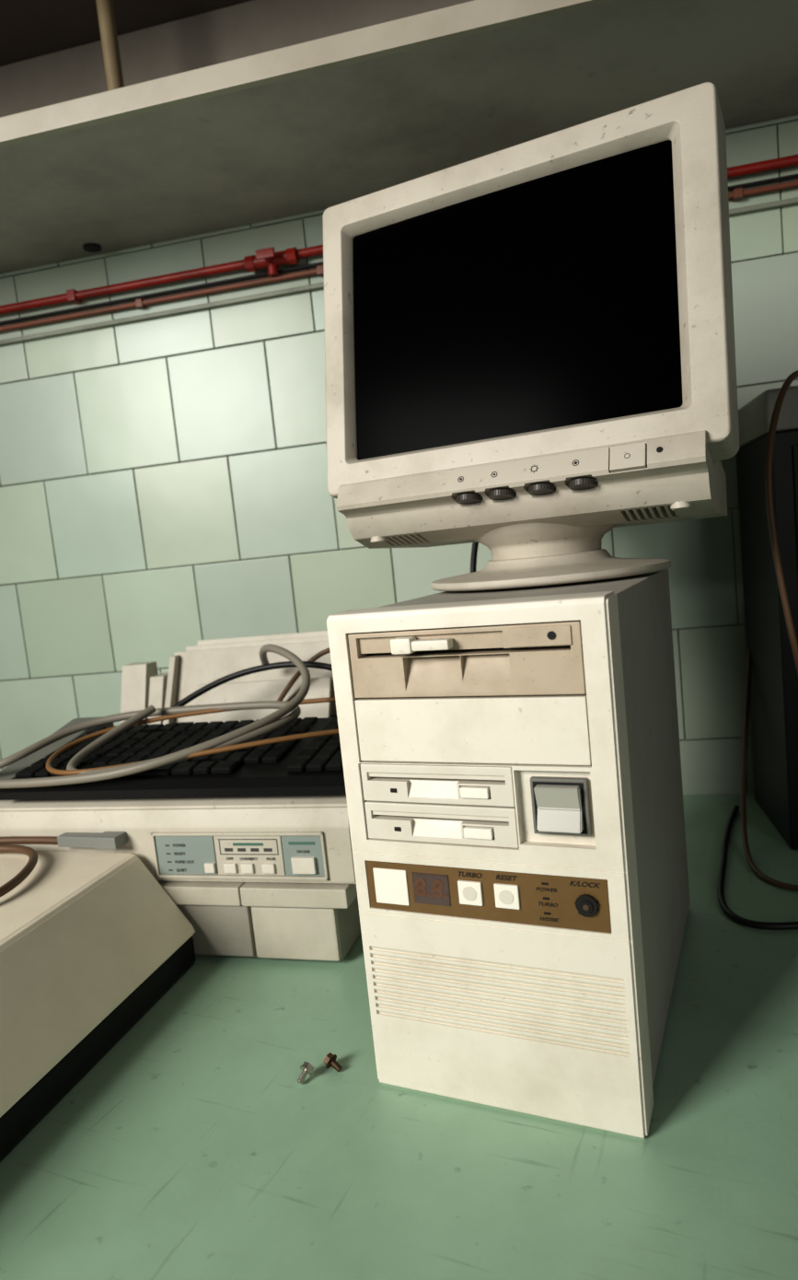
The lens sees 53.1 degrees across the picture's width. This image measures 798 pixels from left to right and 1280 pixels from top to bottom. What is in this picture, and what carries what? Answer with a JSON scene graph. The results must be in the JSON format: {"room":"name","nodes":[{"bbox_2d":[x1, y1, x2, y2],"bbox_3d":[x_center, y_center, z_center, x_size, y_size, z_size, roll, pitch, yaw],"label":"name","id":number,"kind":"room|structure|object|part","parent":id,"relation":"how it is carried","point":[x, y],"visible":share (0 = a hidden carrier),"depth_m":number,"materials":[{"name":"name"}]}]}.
{"room":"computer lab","nodes":[
{"label":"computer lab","id":0,"kind":"room"},
{"bbox_2d":[0,0,797,795],"bbox_3d":[0.016,-0.342,1.145,3.524,2.650,0.121,-5,6,12],"label":"wall","id":1,"kind":"structure","parent":0,"point":[164,482],"depth_m":1.14,"materials":[{"name":"green tile"}]},
{"bbox_2d":[0,0,248,65],"bbox_3d":[-0.199,-1.017,0.813,3.250,0.400,0.438,-5,6,12],"label":"ceiling","id":2,"kind":"structure","parent":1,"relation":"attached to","point":[29,29],"depth_m":1.07,"materials":[{"name":"grey paint"}]},
{"bbox_2d":[95,0,124,91],"bbox_3d":[-0.350,-0.696,0.979,0.020,0.256,0.020,-3,7,25],"label":"rod","id":3,"kind":"object","parent":2,"relation":"hanging from","point":[105,8],"visible":0.49,"depth_m":0.97,"materials":[{"name":"beige metal"}]},
{"bbox_2d":[0,0,797,273],"bbox_3d":[-0.139,-0.570,0.927,3.250,0.026,0.304,-5,6,12],"label":"wall shelf","id":4,"kind":"object","parent":1,"relation":"attached to","point":[325,122],"visible":1,"depth_m":0.85,"materials":[{"name":"grey paint"}]},
{"bbox_2d":[0,197,797,346],"bbox_3d":[-0.122,-0.480,1.089,3.100,0.006,0.008,-5,6,12],"label":"conduit","id":5,"kind":"object","parent":1,"relation":"attached to","point":[792,201],"visible":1,"depth_m":1.12,"materials":[{"name":"metal"}]},
{"bbox_2d":[0,154,797,332],"bbox_3d":[-0.129,-0.510,1.069,3.100,0.038,0.043,-5,6,12],"label":"pipes","id":6,"kind":"object","parent":1,"relation":"attached to","point":[264,258],"visible":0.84,"depth_m":1.10,"materials":[{"name":"red paint"},{"name":"brown paint"},{"name":"metal"}]},
{"bbox_3d":[-0.137,1.167,-0.038,4.600,0.050,4.600,-3,7,25],"label":"floor","id":7,"kind":"structure","parent":0,"visible":0},
{"bbox_2d":[0,792,797,1279],"bbox_3d":[-0.115,0.679,0.711,2.350,0.750,1.601,-3,7,25],"label":"desk","id":8,"kind":"object","parent":7,"relation":"on","point":[194,1148],"visible":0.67,"depth_m":0.49,"materials":[{"name":"green laminate"}]},
{"bbox_2d":[0,850,196,1162],"bbox_3d":[-0.442,0.287,0.595,0.408,0.115,0.418,-4,6,16],"label":"equipment case","id":9,"kind":"object","parent":8,"relation":"on","point":[90,943],"visible":1,"depth_m":0.63,"materials":[{"name":"beige plastic"}]},
{"bbox_2d":[0,844,37,896],"bbox_3d":[-0.482,0.220,0.694,0.321,0.008,0.177,-6,6,2],"label":"cable","id":10,"kind":"object","parent":9,"relation":"on","point":[28,851],"visible":1,"depth_m":0.71,"materials":[{"name":"brown plastic"}]},
{"bbox_2d":[0,836,58,844],"bbox_3d":[-0.471,0.207,0.801,0.309,0.007,0.019,-5,6,9],"label":"cable","id":11,"kind":"object","parent":9,"relation":"on","point":[5,840],"visible":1,"depth_m":0.78,"materials":[{"name":"brown plastic"}]},
{"bbox_2d":[57,831,127,849],"bbox_3d":[-0.293,0.190,0.760,0.070,0.012,0.018,-4,7,19],"label":"plug","id":12,"kind":"object","parent":9,"relation":"on","point":[106,840],"visible":1,"depth_m":0.75,"materials":[{"name":"grey plastic"}]},
{"bbox_2d":[0,630,360,961],"bbox_3d":[-0.206,0.149,0.901,0.427,0.271,0.326,-4,6,16],"label":"printer","id":13,"kind":"object","parent":8,"relation":"on","point":[273,877],"visible":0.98,"depth_m":0.74,"materials":[{"name":"plastic"}]},
{"bbox_2d":[0,644,310,788],"bbox_3d":[-0.301,0.084,0.823,0.416,0.109,0.211,-8,7,-20],"label":"cable","id":14,"kind":"object","parent":13,"relation":"on","point":[181,754],"visible":0.98,"depth_m":0.77,"materials":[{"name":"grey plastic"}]},
{"bbox_2d":[0,715,346,800],"bbox_3d":[-0.203,0.118,0.820,0.368,0.038,0.163,-4,6,16],"label":"keyboard","id":15,"kind":"object","parent":13,"relation":"on","point":[310,765],"visible":0.63,"depth_m":0.77,"materials":[{"name":"black plastic"}]},
{"bbox_2d":[0,700,301,774],"bbox_3d":[-0.317,0.108,0.859,0.427,0.058,0.172,-3,7,25],"label":"cable","id":16,"kind":"object","parent":15,"relation":"on","point":[133,717],"visible":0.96,"depth_m":0.86,"materials":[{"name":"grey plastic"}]},
{"bbox_2d":[46,697,338,775],"bbox_3d":[-0.187,0.096,0.817,0.344,0.033,0.133,-6,6,0],"label":"cable","id":17,"kind":"object","parent":15,"relation":"on","point":[256,743],"visible":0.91,"depth_m":0.78,"materials":[{"name":"brown plastic"}]},
{"bbox_3d":[-0.198,0.200,0.742,0.060,0.037,0.003,-4,6,16],"label":"panel","id":18,"kind":"part","parent":13,"relation":"part of","materials":[{"name":"grey"}]},
{"bbox_3d":[-0.253,0.276,0.772,0.246,0.050,0.011,-4,6,16],"label":"door","id":19,"kind":"part","parent":13,"relation":"part of","materials":[{"name":"plastic"}]},
{"bbox_3d":[-0.136,0.187,0.722,0.058,0.015,0.001,-4,6,16],"label":"panel frame","id":20,"kind":"part","parent":13,"relation":"part of","materials":[{"name":"grey plastic"}]},
{"bbox_3d":[-0.136,0.195,0.725,0.067,0.037,0.003,-4,6,16],"label":"panel","id":21,"kind":"part","parent":13,"relation":"part of","materials":[{"name":"plastic"}]},
{"bbox_2d":[171,661,332,707],"bbox_3d":[-0.136,0.063,0.904,0.257,0.074,0.030,-5,6,10],"label":"cable","id":22,"kind":"object","parent":13,"relation":"on","point":[286,664],"visible":0.54,"depth_m":0.92,"materials":[{"name":"black plastic"}]},
{"bbox_3d":[-0.093,0.265,0.726,0.082,0.050,0.011,-4,6,16],"label":"door","id":23,"kind":"part","parent":13,"relation":"part of","materials":[{"name":"plastic"}]},
{"bbox_3d":[-0.085,0.192,0.710,0.037,0.037,0.003,-4,6,16],"label":"panel","id":24,"kind":"part","parent":13,"relation":"part of","materials":[{"name":"grey"}]},
{"bbox_2d":[277,647,330,700],"bbox_3d":[-0.071,0.038,0.947,0.158,0.063,0.015,-5,6,5],"label":"cable","id":25,"kind":"object","parent":13,"relation":"on","point":[320,654],"visible":0.26,"depth_m":0.95,"materials":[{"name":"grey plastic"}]},
{"bbox_2d":[297,1061,314,1084],"bbox_3d":[-0.066,0.305,0.563,0.010,0.011,0.014,-3,7,25],"label":"screw","id":26,"kind":"object","parent":8,"relation":"on","point":[307,1067],"visible":1,"depth_m":0.56,"materials":[{"name":"silver metal"}]},
{"bbox_2d":[323,1052,342,1071],"bbox_3d":[-0.047,0.302,0.572,0.014,0.010,0.010,-3,7,25],"label":"screw","id":27,"kind":"object","parent":8,"relation":"on","point":[330,1060],"visible":1,"depth_m":0.57,"materials":[{"name":"metal"}]},
{"bbox_2d":[326,568,690,1139],"bbox_3d":[0.114,0.120,0.634,0.180,0.327,0.326,-3,7,25],"label":"computer tower","id":28,"kind":"object","parent":8,"relation":"on","point":[511,757],"visible":1,"depth_m":0.49,"materials":[{"name":"paint"}]},
{"bbox_3d":[-0.005,0.162,0.523,0.024,0.024,0.002,-3,7,25],"label":"badge plate","id":29,"kind":"part","parent":28,"relation":"part of","materials":[{"name":"white plastic"}]},
{"bbox_3d":[0.014,0.003,0.488,0.038,0.010,0.012,-3,7,25],"label":"drive lever","id":30,"kind":"part","parent":28,"relation":"part of","materials":[{"name":"plastic"}]},
{"bbox_3d":[0.051,0.159,0.498,0.158,0.032,0.002,-3,7,25],"label":"control plate","id":31,"kind":"part","parent":28,"relation":"part of","materials":[{"name":"brown metal"}]},
{"bbox_2d":[322,81,739,591],"bbox_3d":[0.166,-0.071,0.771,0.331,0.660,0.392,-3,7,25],"label":"monitor","id":32,"kind":"object","parent":28,"relation":"on","point":[530,346],"visible":0.91,"depth_m":0.61,"materials":[{"name":"plastic"}]},
{"bbox_3d":[0.079,-0.255,0.622,0.269,0.199,0.038,-3,7,26],"label":"screen glass","id":33,"kind":"part","parent":32,"relation":"part of","materials":[{"name":"black glass"}]},
{"bbox_2d":[473,523,616,559],"bbox_3d":[0.124,-0.099,0.684,0.156,0.058,0.156,-3,7,25],"label":"monitor stand","id":34,"kind":"object","parent":32,"relation":"attached to","point":[505,541],"depth_m":0.64,"materials":[{"name":"plastic"}]},
{"bbox_2d":[530,776,592,837],"bbox_3d":[0.096,0.098,0.471,0.034,0.034,0.006,-3,7,25],"label":"switch","id":35,"kind":"object","parent":28,"relation":"attached to","point":[560,806],"depth_m":0.47,"materials":[{"name":"grey plastic"}]},
{"bbox_2d":[717,804,797,930],"bbox_3d":[0.371,0.233,0.832,0.186,0.006,0.312,-7,6,-13],"label":"cable","id":36,"kind":"object","parent":8,"relation":"on","point":[788,925],"visible":1,"depth_m":0.75,"materials":[{"name":"black plastic"}]},
{"bbox_2d":[735,385,797,849],"bbox_3d":[0.611,-0.039,0.876,0.408,0.487,0.178,-5,6,12],"label":"computer tower","id":37,"kind":"object","parent":8,"relation":"on","point":[773,704],"visible":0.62,"depth_m":0.87,"materials":[{"name":"black plastic"}]},
{"bbox_2d":[765,370,797,674],"bbox_3d":[0.471,-0.019,0.763,0.249,0.496,0.125,-5,6,8],"label":"cable","id":38,"kind":"object","parent":37,"relation":"on","point":[769,486],"visible":1,"depth_m":0.71,"materials":[{"name":"brown plastic"}]},
{"bbox_3d":[0.595,-0.024,0.795,0.360,0.380,0.005,-5,6,12],"label":"panel","id":39,"kind":"part","parent":37,"relation":"part of","materials":[{"name":"black plastic"}]},
{"bbox_2d":[741,648,797,891],"bbox_3d":[0.422,0.130,0.828,0.161,0.200,0.313,-8,7,-19],"label":"cable","id":40,"kind":"object","parent":8,"relation":"on","point":[756,870],"visible":1,"depth_m":0.91,"materials":[{"name":"brown plastic"}]}
]}

